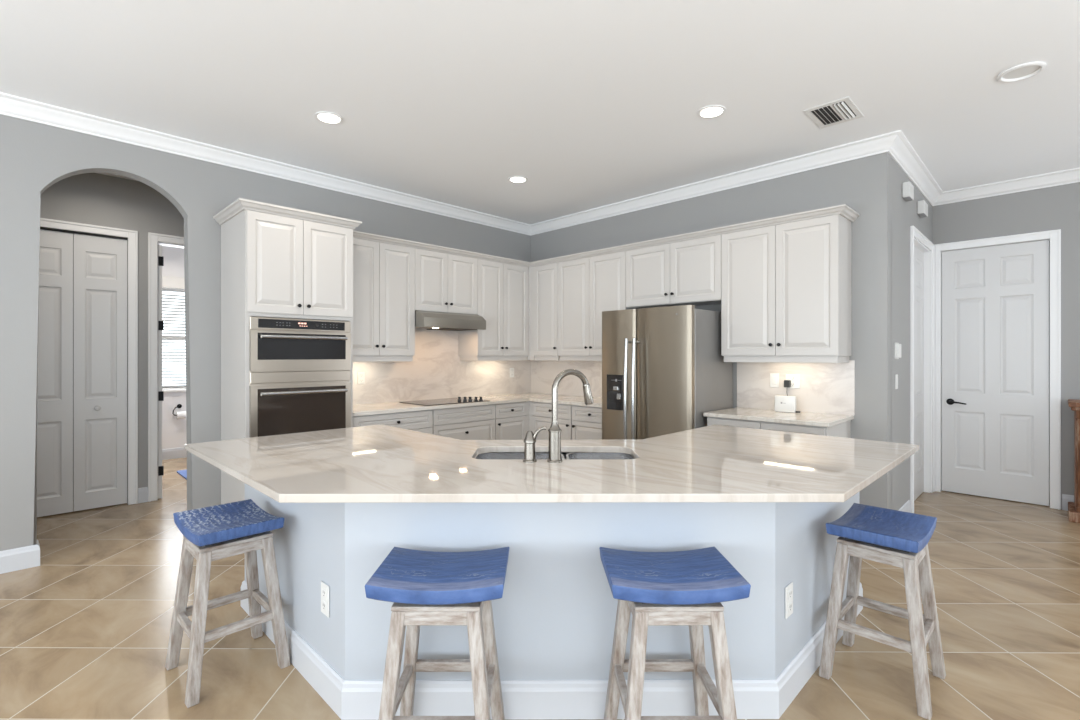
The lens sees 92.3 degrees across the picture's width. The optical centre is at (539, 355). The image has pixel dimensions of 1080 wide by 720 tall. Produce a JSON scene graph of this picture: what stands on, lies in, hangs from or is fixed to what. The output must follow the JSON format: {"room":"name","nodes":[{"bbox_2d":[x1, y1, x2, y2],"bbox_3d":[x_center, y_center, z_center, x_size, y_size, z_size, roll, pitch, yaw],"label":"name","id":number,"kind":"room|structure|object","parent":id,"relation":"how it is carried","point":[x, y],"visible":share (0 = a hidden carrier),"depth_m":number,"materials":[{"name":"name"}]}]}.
{"room":"kitchen","nodes":[
{"label":"kitchen","id":0,"kind":"room"},
{"bbox_2d":[40,173,183,503],"bbox_3d":[-4.292,-0.130,4.421,0.120,3.020,5.000,0,0,45],"label":"wall","id":1,"kind":"structure","parent":0,"point":[97,199],"depth_m":4.85,"materials":[{"name":"grey paint"}]},
{"bbox_2d":[37,229,126,516],"bbox_3d":[-4.099,0.145,4.553,0.077,2.445,0.746,0,0,45],"label":"door","id":2,"kind":"structure","parent":1,"relation":"in","point":[82,380],"depth_m":4.58,"materials":[{"name":"white wood"}]},
{"bbox_2d":[40,227,127,239],"bbox_3d":[-4.109,-1.090,4.564,0.058,0.013,0.750,0,0,45],"label":"trim","id":3,"kind":"structure","parent":1,"relation":"attached to","point":[42,228],"depth_m":4.59,"materials":[{"name":"grey"}]},
{"bbox_2d":[40,218,137,504],"bbox_3d":[-4.078,0.107,4.533,0.026,2.546,0.892,0,0,45],"label":"trim","id":4,"kind":"structure","parent":1,"relation":"attached to","point":[132,235],"depth_m":4.81,"materials":[{"name":"white wood"}]},
{"bbox_2d":[138,487,147,502],"bbox_3d":[-3.739,1.310,4.881,0.016,0.140,0.073,0,0,45],"label":"baseboard","id":5,"kind":"structure","parent":1,"relation":"attached to","point":[142,492],"depth_m":4.88,"materials":[{"name":"grey"}]},
{"bbox_2d":[158,245,163,498],"bbox_3d":[-3.927,0.152,5.263,0.794,2.440,0.046,0,0,45],"label":"door","id":6,"kind":"structure","parent":1,"relation":"in","point":[160,257],"depth_m":4.99,"materials":[{"name":"white wood"}]},
{"bbox_2d":[148,232,183,501],"bbox_3d":[-3.370,0.106,5.245,0.026,2.548,0.958,0,0,45],"label":"trim","id":7,"kind":"structure","parent":1,"relation":"attached to","point":[153,238],"depth_m":4.93,"materials":[{"name":"white wood"}]},
{"bbox_2d":[158,242,183,247],"bbox_3d":[-3.423,0.142,5.296,0.120,2.475,0.817,0,0,45],"label":"trim","id":8,"kind":"structure","parent":1,"relation":"attached to","point":[159,243],"depth_m":5.08,"materials":[{"name":"white wood"}]},
{"bbox_2d":[162,447,186,459],"bbox_3d":[-4.174,1.310,6.178,2.190,0.140,2.060,0,0,45],"label":"baseboard","id":9,"kind":"structure","parent":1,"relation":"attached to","point":[172,453],"depth_m":6.97,"materials":[{"name":"grey"}]},
{"bbox_2d":[162,246,186,448],"bbox_3d":[-4.986,-0.130,7.014,0.140,3.020,2.300,0,0,45],"label":"wall","id":10,"kind":"structure","parent":0,"point":[174,431],"depth_m":6.97,"materials":[{"name":"white paint"}]},
{"bbox_2d":[162,288,185,391],"bbox_3d":[-4.848,-0.220,7.124,0.180,1.400,1.150,0,0,45],"label":"window","id":11,"kind":"structure","parent":10,"relation":"in","point":[163,289],"depth_m":7.00,"materials":[{"name":"white"}]},
{"bbox_2d":[162,275,185,389],"bbox_3d":[-4.802,-0.305,7.079,0.115,1.510,1.150,0,0,45],"label":"window blind","id":12,"kind":"object","parent":11,"relation":"attached to","point":[170,282],"visible":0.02,"depth_m":6.97,"materials":[{"name":"white plastic"}]},
{"bbox_2d":[172,404,181,415],"bbox_3d":[-4.858,0.729,7.003,0.057,0.155,0.188,0,0,45],"label":"toilet paper holder","id":13,"kind":"object","parent":10,"relation":"attached to","point":[178,405],"visible":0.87,"depth_m":6.96,"materials":[{"name":"black metal"}]},
{"bbox_2d":[176,411,185,418],"bbox_3d":[-4.841,0.800,6.990,0.100,0.100,0.100,0,0,45],"label":"toilet paper roll","id":14,"kind":"object","parent":13,"relation":"hanging from","point":[180,415],"visible":0.94,"depth_m":6.96,"materials":[{"name":"white paper"}]},
{"bbox_2d":[0,114,530,550],"bbox_3d":[-3.409,-0.130,3.402,0.130,3.020,9.200,0,0,45],"label":"wall","id":15,"kind":"structure","parent":0,"point":[34,156],"depth_m":3.89,"materials":[{"name":"grey paint"}]},
{"bbox_2d":[0,540,39,573],"bbox_3d":[-4.993,1.310,1.797,0.146,0.140,4.691,0,0,45],"label":"baseboard","id":16,"kind":"structure","parent":15,"relation":"attached to","point":[25,557],"depth_m":3.34,"materials":[{"name":"grey"}]},
{"bbox_2d":[353,238,414,361],"bbox_3d":[-1.593,-0.499,4.864,0.379,1.103,0.761,0,0,45],"label":"upper cabinet","id":17,"kind":"object","parent":15,"relation":"attached to","point":[383,273],"visible":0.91,"depth_m":4.79,"materials":[{"name":"grey wood"}]},
{"bbox_2d":[414,327,457,355],"bbox_3d":[-1.185,-0.159,5.538,0.010,0.323,0.762,0,0,45],"label":"backsplash","id":18,"kind":"structure","parent":15,"relation":"attached to","point":[427,342],"depth_m":5.59,"materials":[{"name":"white stone"}]},
{"bbox_2d":[415,248,476,314],"bbox_3d":[-1.053,-0.745,5.407,0.379,0.610,0.762,0,0,45],"label":"upper cabinet","id":19,"kind":"object","parent":15,"relation":"attached to","point":[444,282],"visible":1,"depth_m":5.27,"materials":[{"name":"grey wood"}]},
{"bbox_2d":[415,310,485,330],"bbox_3d":[-1.007,-0.357,5.361,0.492,0.170,0.760,0,0,45],"label":"range hood","id":20,"kind":"object","parent":15,"relation":"attached to","point":[440,320],"visible":0.91,"depth_m":5.17,"materials":[{"name":"silver metal"}]},
{"bbox_2d":[353,356,601,404],"bbox_3d":[-0.440,0.234,5.059,1.741,0.463,2.661,0,0,45],"label":"backsplash","id":21,"kind":"structure","parent":15,"relation":"attached to","point":[424,377],"depth_m":5.80,"materials":[{"name":"white stone"}]},
{"bbox_2d":[358,372,364,383],"bbox_3d":[-1.719,0.212,4.986,0.008,0.116,0.072,0,0,45],"label":"wall outlet","id":22,"kind":"object","parent":21,"relation":"attached to","point":[361,375],"visible":1,"depth_m":4.98,"materials":[{"name":"white plastic"}]},
{"bbox_2d":[510,368,513,376],"bbox_3d":[-0.344,0.205,6.369,0.008,0.116,0.072,0,0,45],"label":"wall outlet","id":23,"kind":"object","parent":21,"relation":"attached to","point":[511,369],"visible":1,"depth_m":6.37,"materials":[{"name":"white plastic"}]},
{"bbox_2d":[458,258,527,360],"bbox_3d":[-0.514,-0.499,5.950,0.379,1.103,0.760,0,0,45],"label":"upper cabinet","id":24,"kind":"object","parent":15,"relation":"attached to","point":[502,288],"visible":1,"depth_m":5.80,"materials":[{"name":"grey wood"}]},
{"bbox_2d":[0,92,1079,235],"bbox_3d":[0.604,-1.588,0.822,9.200,0.105,11.200,0,0,45],"label":"trim","id":25,"kind":"structure","parent":15,"relation":"attached to","point":[895,143],"depth_m":4.52,"materials":[{"name":"white wood"}]},
{"bbox_2d":[0,0,1079,224],"bbox_3d":[-0.708,-1.700,2.162,13.250,0.120,11.550,0,0,45],"label":"ceiling","id":26,"kind":"structure","parent":0,"point":[595,103],"depth_m":3.13,"materials":[{"name":"white paint"}]},
{"bbox_2d":[314,111,342,123],"bbox_3d":[-1.452,-1.636,3.567,0.186,0.007,0.186,0,0,45],"label":"recessed light","id":27,"kind":"object","parent":26,"relation":"in","point":[323,116],"visible":1,"depth_m":3.56,"materials":[{"name":"white"}]},
{"bbox_2d":[508,176,527,182],"bbox_3d":[-0.205,-1.636,4.815,0.186,0.007,0.186,0,0,45],"label":"recessed light","id":28,"kind":"object","parent":26,"relation":"in","point":[514,179],"visible":1,"depth_m":4.80,"materials":[{"name":"white"}]},
{"bbox_2d":[697,105,725,118],"bbox_3d":[1.151,-1.636,3.478,0.186,0.007,0.186,0,0,45],"label":"recessed light","id":29,"kind":"object","parent":26,"relation":"in","point":[712,111],"visible":1,"depth_m":3.47,"materials":[{"name":"white plastic"}]},
{"bbox_2d":[803,97,863,128],"bbox_3d":[1.986,-1.633,3.502,0.270,0.013,0.380,0,0,45],"label":"ceiling vent","id":30,"kind":"object","parent":26,"relation":"in","point":[842,110],"visible":1,"depth_m":3.49,"materials":[{"name":"white metal"}]},
{"bbox_2d":[997,61,1046,82],"bbox_3d":[2.775,-1.633,2.989,0.210,0.013,0.210,0,0,45],"label":"speaker","id":31,"kind":"object","parent":26,"relation":"attached to","point":[1020,72],"visible":1,"depth_m":2.98},
{"bbox_2d":[0,457,1079,719],"bbox_3d":[-0.708,1.430,2.162,13.250,0.100,11.550,0,0,45],"label":"floor","id":32,"kind":"structure","parent":0,"point":[85,631],"depth_m":2.58,"materials":[{"name":"tile"}]},
{"bbox_2d":[177,470,186,479],"bbox_3d":[-3.788,1.372,6.261,0.600,0.014,0.900,0,0,45],"label":"bath rug","id":33,"kind":"object","parent":32,"relation":"on","point":[183,473],"visible":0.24,"depth_m":6.02,"materials":[{"name":"blue fabric"}]},
{"bbox_2d":[165,499,290,707],"bbox_3d":[-1.385,1.043,2.302,0.430,0.673,0.391,0,0,44],"label":"bar stool","id":34,"kind":"object","parent":32,"relation":"on","point":[212,533],"visible":1,"depth_m":2.27,"materials":[{"name":"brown wood"}]},
{"bbox_2d":[213,198,361,503],"bbox_3d":[-2.033,0.136,4.198,0.691,2.488,0.909,0,0,45],"label":"tall cabinet","id":35,"kind":"object","parent":32,"relation":"on","point":[277,261],"visible":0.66,"depth_m":3.95,"materials":[{"name":"white wood"}]},
{"bbox_2d":[249,316,350,437],"bbox_3d":[-2.002,0.348,4.165,0.668,1.264,0.744,0,0,45],"label":"double wall oven","id":36,"kind":"object","parent":35,"relation":"in","point":[299,369],"visible":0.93,"depth_m":3.94,"materials":[{"name":"grey metal"}]},
{"bbox_2d":[353,204,859,266],"bbox_3d":[0.363,-1.074,4.262,3.337,0.052,2.660,0,0,45],"label":"crown molding","id":37,"kind":"structure","parent":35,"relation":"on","point":[844,210],"depth_m":4.78,"materials":[{"name":"grey wood"}]},
{"bbox_2d":[353,409,432,433],"bbox_3d":[-1.486,0.938,4.780,0.646,0.883,0.790,0,0,45],"label":"base cabinet","id":38,"kind":"object","parent":32,"relation":"on","point":[420,420],"visible":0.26,"depth_m":4.64,"materials":[{"name":"grey wood"}]},
{"bbox_2d":[353,392,601,415],"bbox_3d":[-0.440,0.481,5.058,1.745,0.030,2.665,0,0,45],"label":"countertop","id":39,"kind":"structure","parent":38,"relation":"on","point":[389,407],"depth_m":5.18,"materials":[{"name":"white stone"}]},
{"bbox_2d":[399,397,489,405],"bbox_3d":[-0.964,0.441,5.272,0.500,0.048,0.760,0,0,45],"label":"cooktop","id":40,"kind":"object","parent":39,"relation":"in","point":[459,399],"visible":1,"depth_m":5.22,"materials":[{"name":"black glass"}]},
{"bbox_2d":[365,547,509,719],"bbox_3d":[-0.328,1.043,1.765,0.430,0.673,0.391,0,0,0],"label":"bar stool","id":41,"kind":"object","parent":32,"relation":"on","point":[424,587],"visible":1,"depth_m":1.64,"materials":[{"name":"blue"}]},
{"bbox_2d":[432,404,494,439],"bbox_3d":[-0.939,0.938,5.330,0.646,0.883,0.760,0,0,45],"label":"base cabinet","id":42,"kind":"object","parent":32,"relation":"on","point":[477,422],"visible":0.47,"depth_m":5.13,"materials":[{"name":"grey wood"}]},
{"bbox_2d":[494,401,525,439],"bbox_3d":[-0.498,0.938,5.774,0.646,0.883,0.490,0,0,45],"label":"base cabinet","id":43,"kind":"object","parent":32,"relation":"on","point":[510,418],"visible":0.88,"depth_m":5.54,"materials":[{"name":"grey wood"}]},
{"bbox_2d":[241,452,862,719],"bbox_3d":[0.055,0.938,2.699,3.414,0.883,1.474,0,0,0],"label":"kitchen island","id":44,"kind":"object","parent":32,"relation":"on","point":[554,618],"visible":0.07,"depth_m":1.98,"materials":[{"name":"grey paint"}]},
{"bbox_2d":[321,581,329,617],"bbox_3d":[-0.871,0.985,2.097,0.075,0.125,0.008,0,0,45],"label":"wall outlet","id":45,"kind":"object","parent":44,"relation":"attached to","point":[325,589],"visible":1,"depth_m":2.08,"materials":[{"name":"white plastic"}]},
{"bbox_2d":[322,588,325,610],"bbox_3d":[-0.872,0.985,2.095,0.034,0.086,0.004,0,0,45],"label":"receptacle","id":46,"kind":"object","parent":45,"relation":"attached to","point":[323,589],"depth_m":2.10,"materials":[{"name":"white plastic"}]},
{"bbox_2d":[185,424,918,502],"bbox_3d":[0.055,0.481,2.631,3.858,0.030,1.778,0,0,0],"label":"island countertop","id":47,"kind":"structure","parent":44,"relation":"on","point":[380,463],"depth_m":2.14,"materials":[{"name":"white stone"}]},
{"bbox_2d":[523,426,545,462],"bbox_3d":[-0.024,0.388,2.290,0.104,0.155,0.062,0,0,0],"label":"lever","id":48,"kind":"object","parent":47,"relation":"on","point":[529,441],"visible":1,"depth_m":2.27,"materials":[{"name":"silver metal"}]},
{"bbox_2d":[475,452,634,458],"bbox_3d":[0.071,0.598,2.500,0.789,0.203,0.346,0,0,0],"label":"double sink","id":49,"kind":"object","parent":47,"relation":"in","point":[491,455],"visible":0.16,"depth_m":2.66,"materials":[{"name":"silver metal"}]},
{"bbox_2d":[547,369,593,462],"bbox_3d":[0.138,0.262,2.331,0.240,0.407,0.068,0,0,-32],"label":"kitchen faucet","id":50,"kind":"object","parent":47,"relation":"on","point":[554,435],"visible":1,"depth_m":2.27,"materials":[{"name":"silver metal"}]},
{"bbox_2d":[547,421,561,462],"bbox_3d":[0.065,0.376,2.285,0.068,0.180,0.068,0,0,0],"label":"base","id":51,"kind":"object","parent":50,"relation":"attached to","point":[554,435],"depth_m":2.26,"materials":[{"name":"silver metal"}]},
{"bbox_2d":[785,582,792,618],"bbox_3d":[0.999,0.980,2.076,0.008,0.125,0.075,0,0,45],"label":"wall outlet","id":52,"kind":"object","parent":44,"relation":"attached to","point":[789,589],"visible":1,"depth_m":2.07,"materials":[{"name":"white plastic"}]},
{"bbox_2d":[788,589,791,612],"bbox_3d":[1.001,0.980,2.075,0.004,0.086,0.034,0,0,45],"label":"receptacle","id":53,"kind":"object","parent":52,"relation":"attached to","point":[789,590],"depth_m":2.07,"materials":[{"name":"white plastic"}]},
{"bbox_2d":[533,401,572,439],"bbox_3d":[0.310,0.938,5.730,0.618,0.883,0.646,0,0,45],"label":"base cabinet","id":54,"kind":"object","parent":32,"relation":"on","point":[542,411],"visible":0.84,"depth_m":5.54,"materials":[{"name":"grey wood"}]},
{"bbox_2d":[525,401,533,432],"bbox_3d":[-0.117,0.888,6.144,0.661,0.783,0.659,0,0,45],"label":"cabinet filler","id":55,"kind":"object","parent":54,"relation":"attached to","point":[529,415],"visible":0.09,"depth_m":5.72,"materials":[{"name":"grey wood"}]},
{"bbox_2d":[572,405,601,439],"bbox_3d":[0.707,0.938,5.335,0.500,0.883,0.646,0,0,45],"label":"base cabinet","id":56,"kind":"object","parent":32,"relation":"on","point":[586,420],"visible":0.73,"depth_m":5.17,"materials":[{"name":"grey wood"}]},
{"bbox_2d":[602,305,732,439],"bbox_3d":[1.118,0.485,4.710,0.911,1.790,0.880,0,0,45],"label":"refrigerator","id":57,"kind":"object","parent":32,"relation":"on","point":[663,368],"visible":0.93,"depth_m":4.42,"materials":[{"name":"grey metal"}]},
{"bbox_2d":[599,547,750,719],"bbox_3d":[0.437,1.043,1.765,0.430,0.673,0.391,0,0,-1],"label":"bar stool","id":58,"kind":"object","parent":32,"relation":"on","point":[688,587],"visible":1,"depth_m":1.65,"materials":[{"name":"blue wood"}]},
{"bbox_2d":[707,417,850,437],"bbox_3d":[1.892,0.938,4.157,0.900,0.883,0.646,0,0,45],"label":"base cabinet","id":59,"kind":"object","parent":32,"relation":"on","point":[843,429],"visible":0.06,"depth_m":3.91,"materials":[{"name":"grey wood"}]},
{"bbox_2d":[703,407,853,426],"bbox_3d":[1.898,0.481,4.155,0.935,0.030,0.642,0,0,45],"label":"countertop","id":60,"kind":"structure","parent":59,"relation":"on","point":[765,415],"depth_m":4.00,"materials":[{"name":"white stone"}]},
{"bbox_2d":[775,395,800,412],"bbox_3d":[2.044,0.398,4.280,0.200,0.134,0.041,0,0,45],"label":"box","id":61,"kind":"object","parent":60,"relation":"on","point":[782,403],"visible":1,"depth_m":4.27,"materials":[{"name":"white plastic"}]},
{"bbox_2d":[819,503,945,719],"bbox_3d":[1.475,1.043,2.234,0.391,0.673,0.430,0,0,45],"label":"bar stool","id":62,"kind":"object","parent":32,"relation":"on","point":[891,537],"visible":1,"depth_m":2.21,"materials":[{"name":"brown wood"}]},
{"bbox_2d":[1068,399,1079,522],"bbox_3d":[4.926,0.882,4.091,1.060,0.995,0.430,0,0,45],"label":"wooden console","id":63,"kind":"object","parent":32,"relation":"on","point":[1073,507],"visible":1,"depth_m":4.30,"materials":[{"name":"brown wood"}]},
{"bbox_2d":[531,152,931,509],"bbox_3d":[1.977,-0.130,6.085,3.985,3.020,2.200,0,0,45],"label":"wall","id":64,"kind":"structure","parent":0,"point":[871,186],"depth_m":4.15,"materials":[{"name":"grey paint"}]},
{"bbox_2d":[534,263,558,360],"bbox_3d":[0.153,-0.499,6.077,0.442,1.103,0.379,0,0,45],"label":"upper cabinet","id":65,"kind":"object","parent":64,"relation":"attached to","point":[545,276],"visible":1,"depth_m":5.93,"materials":[{"name":"grey wood"}]},
{"bbox_2d":[527,267,534,359],"bbox_3d":[-0.104,-0.501,6.333,0.397,1.099,0.354,0,0,45],"label":"cabinet filler","id":66,"kind":"object","parent":65,"relation":"attached to","point":[530,356],"visible":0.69,"depth_m":6.11,"materials":[{"name":"grey wood"}]},
{"bbox_2d":[558,251,634,360],"bbox_3d":[0.638,-0.499,5.595,0.915,1.103,0.379,0,0,45],"label":"upper cabinet","id":67,"kind":"object","parent":64,"relation":"attached to","point":[588,287],"visible":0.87,"depth_m":5.51,"materials":[{"name":"grey wood"}]},
{"bbox_2d":[626,235,720,308],"bbox_3d":[1.317,-0.766,4.920,0.990,0.568,0.379,0,0,45],"label":"upper cabinet","id":68,"kind":"object","parent":64,"relation":"attached to","point":[688,272],"visible":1,"depth_m":4.77,"materials":[{"name":"grey wood"}]},
{"bbox_2d":[721,214,851,362],"bbox_3d":[1.991,-0.499,4.250,0.901,1.103,0.379,0,0,45],"label":"upper cabinet","id":69,"kind":"object","parent":64,"relation":"attached to","point":[786,288],"visible":1,"depth_m":4.07,"materials":[{"name":"grey wood"}]},
{"bbox_2d":[737,360,854,415],"bbox_3d":[2.124,0.250,4.379,0.940,0.431,0.010,0,0,45],"label":"backsplash","id":70,"kind":"structure","parent":64,"relation":"attached to","point":[827,388],"depth_m":4.31,"materials":[{"name":"white stone"}]},
{"bbox_2d":[770,373,778,386],"bbox_3d":[2.021,0.210,4.466,0.075,0.120,0.010,0,0,45],"label":"wall switch","id":71,"kind":"object","parent":70,"relation":"attached to","point":[774,377],"visible":1,"depth_m":4.46,"materials":[{"name":"white plastic"}]},
{"bbox_2d":[786,374,799,388],"bbox_3d":[2.127,0.215,4.361,0.115,0.116,0.008,0,0,45],"label":"wall outlet","id":72,"kind":"object","parent":70,"relation":"attached to","point":[795,379],"visible":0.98,"depth_m":4.35,"materials":[{"name":"white plastic"}]},
{"bbox_2d":[784,380,790,395],"bbox_3d":[2.107,0.333,4.324,0.053,0.258,0.149,0,0,-29],"label":"power adapter","id":73,"kind":"object","parent":72,"relation":"attached to","point":[787,383],"visible":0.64,"depth_m":4.35,"materials":[{"name":"black plastic"}]},
{"bbox_2d":[895,374,897,388],"bbox_3d":[2.829,0.205,4.109,0.010,0.116,0.072,0,0,45],"label":"light switch","id":74,"kind":"object","parent":64,"relation":"attached to","point":[896,375],"visible":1,"depth_m":4.09,"materials":[{"name":"white plastic"}]},
{"bbox_2d":[895,343,900,358],"bbox_3d":[2.836,-0.040,4.103,0.028,0.130,0.120,0,0,45],"label":"thermostat","id":75,"kind":"object","parent":64,"relation":"attached to","point":[897,345],"visible":1,"depth_m":4.07,"materials":[{"name":"white plastic"}]},
{"bbox_2d":[898,500,910,512],"bbox_3d":[2.806,1.310,4.262,0.271,0.140,0.816,0,0,45],"label":"baseboard","id":76,"kind":"structure","parent":64,"relation":"attached to","point":[906,507],"depth_m":4.35,"materials":[{"name":"white"}]},
{"bbox_2d":[902,182,913,200],"bbox_3d":[3.057,-1.363,4.306,0.053,0.124,0.170,0,0,45],"label":"door chime","id":77,"kind":"object","parent":64,"relation":"attached to","point":[907,187],"visible":1,"depth_m":4.25,"materials":[{"name":"white plastic"}]},
{"bbox_2d":[914,245,923,500],"bbox_3d":[3.555,0.159,4.946,0.040,2.425,0.915,0,0,45],"label":"door","id":78,"kind":"structure","parent":64,"relation":"in","point":[918,254],"depth_m":5.09,"materials":[{"name":"white wood"}]},
{"bbox_2d":[910,226,934,512],"bbox_3d":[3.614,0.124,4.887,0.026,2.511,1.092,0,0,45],"label":"trim","id":79,"kind":"structure","parent":64,"relation":"attached to","point":[914,232],"depth_m":5.09,"materials":[{"name":"white wood"}]},
{"bbox_2d":[917,200,927,217],"bbox_3d":[3.530,-1.353,4.781,0.053,0.119,0.200,0,0,45],"label":"door chime","id":80,"kind":"object","parent":64,"relation":"attached to","point":[922,206],"visible":1,"depth_m":4.72,"materials":[{"name":"white plastic"}]},
{"bbox_2d":[932,182,1079,508],"bbox_3d":[5.894,-0.130,3.551,5.545,3.020,0.130,0,0,45],"label":"wall","id":81,"kind":"structure","parent":0,"point":[1055,207],"depth_m":4.68,"materials":[{"name":"grey paint"}]},
{"bbox_2d":[942,240,1048,505],"bbox_3d":[4.367,0.155,5.003,0.782,2.433,0.100,0,0,45],"label":"door","id":82,"kind":"structure","parent":81,"relation":"in","point":[995,299],"depth_m":4.99,"materials":[{"name":"white wood"}]},
{"bbox_2d":[934,229,1060,509],"bbox_3d":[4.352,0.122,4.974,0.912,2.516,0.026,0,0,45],"label":"trim","id":83,"kind":"structure","parent":81,"relation":"attached to","point":[1054,236],"depth_m":4.70,"materials":[{"name":"white wood"}]},
{"bbox_2d":[1062,494,1073,510],"bbox_3d":[5.254,1.310,4.084,1.605,0.140,0.016,0,0,45],"label":"baseboard","id":84,"kind":"structure","parent":81,"relation":"attached to","point":[1065,498],"depth_m":4.63,"materials":[{"name":"white"}]},
{"bbox_2d":[1049,241,1049,503],"bbox_3d":[4.475,-0.130,5.102,1.445,3.020,0.069,0,0,45],"label":"door frame","id":85,"kind":"structure","parent":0,"point":[1049,241],"depth_m":4.85,"materials":[{"name":"white paint"}]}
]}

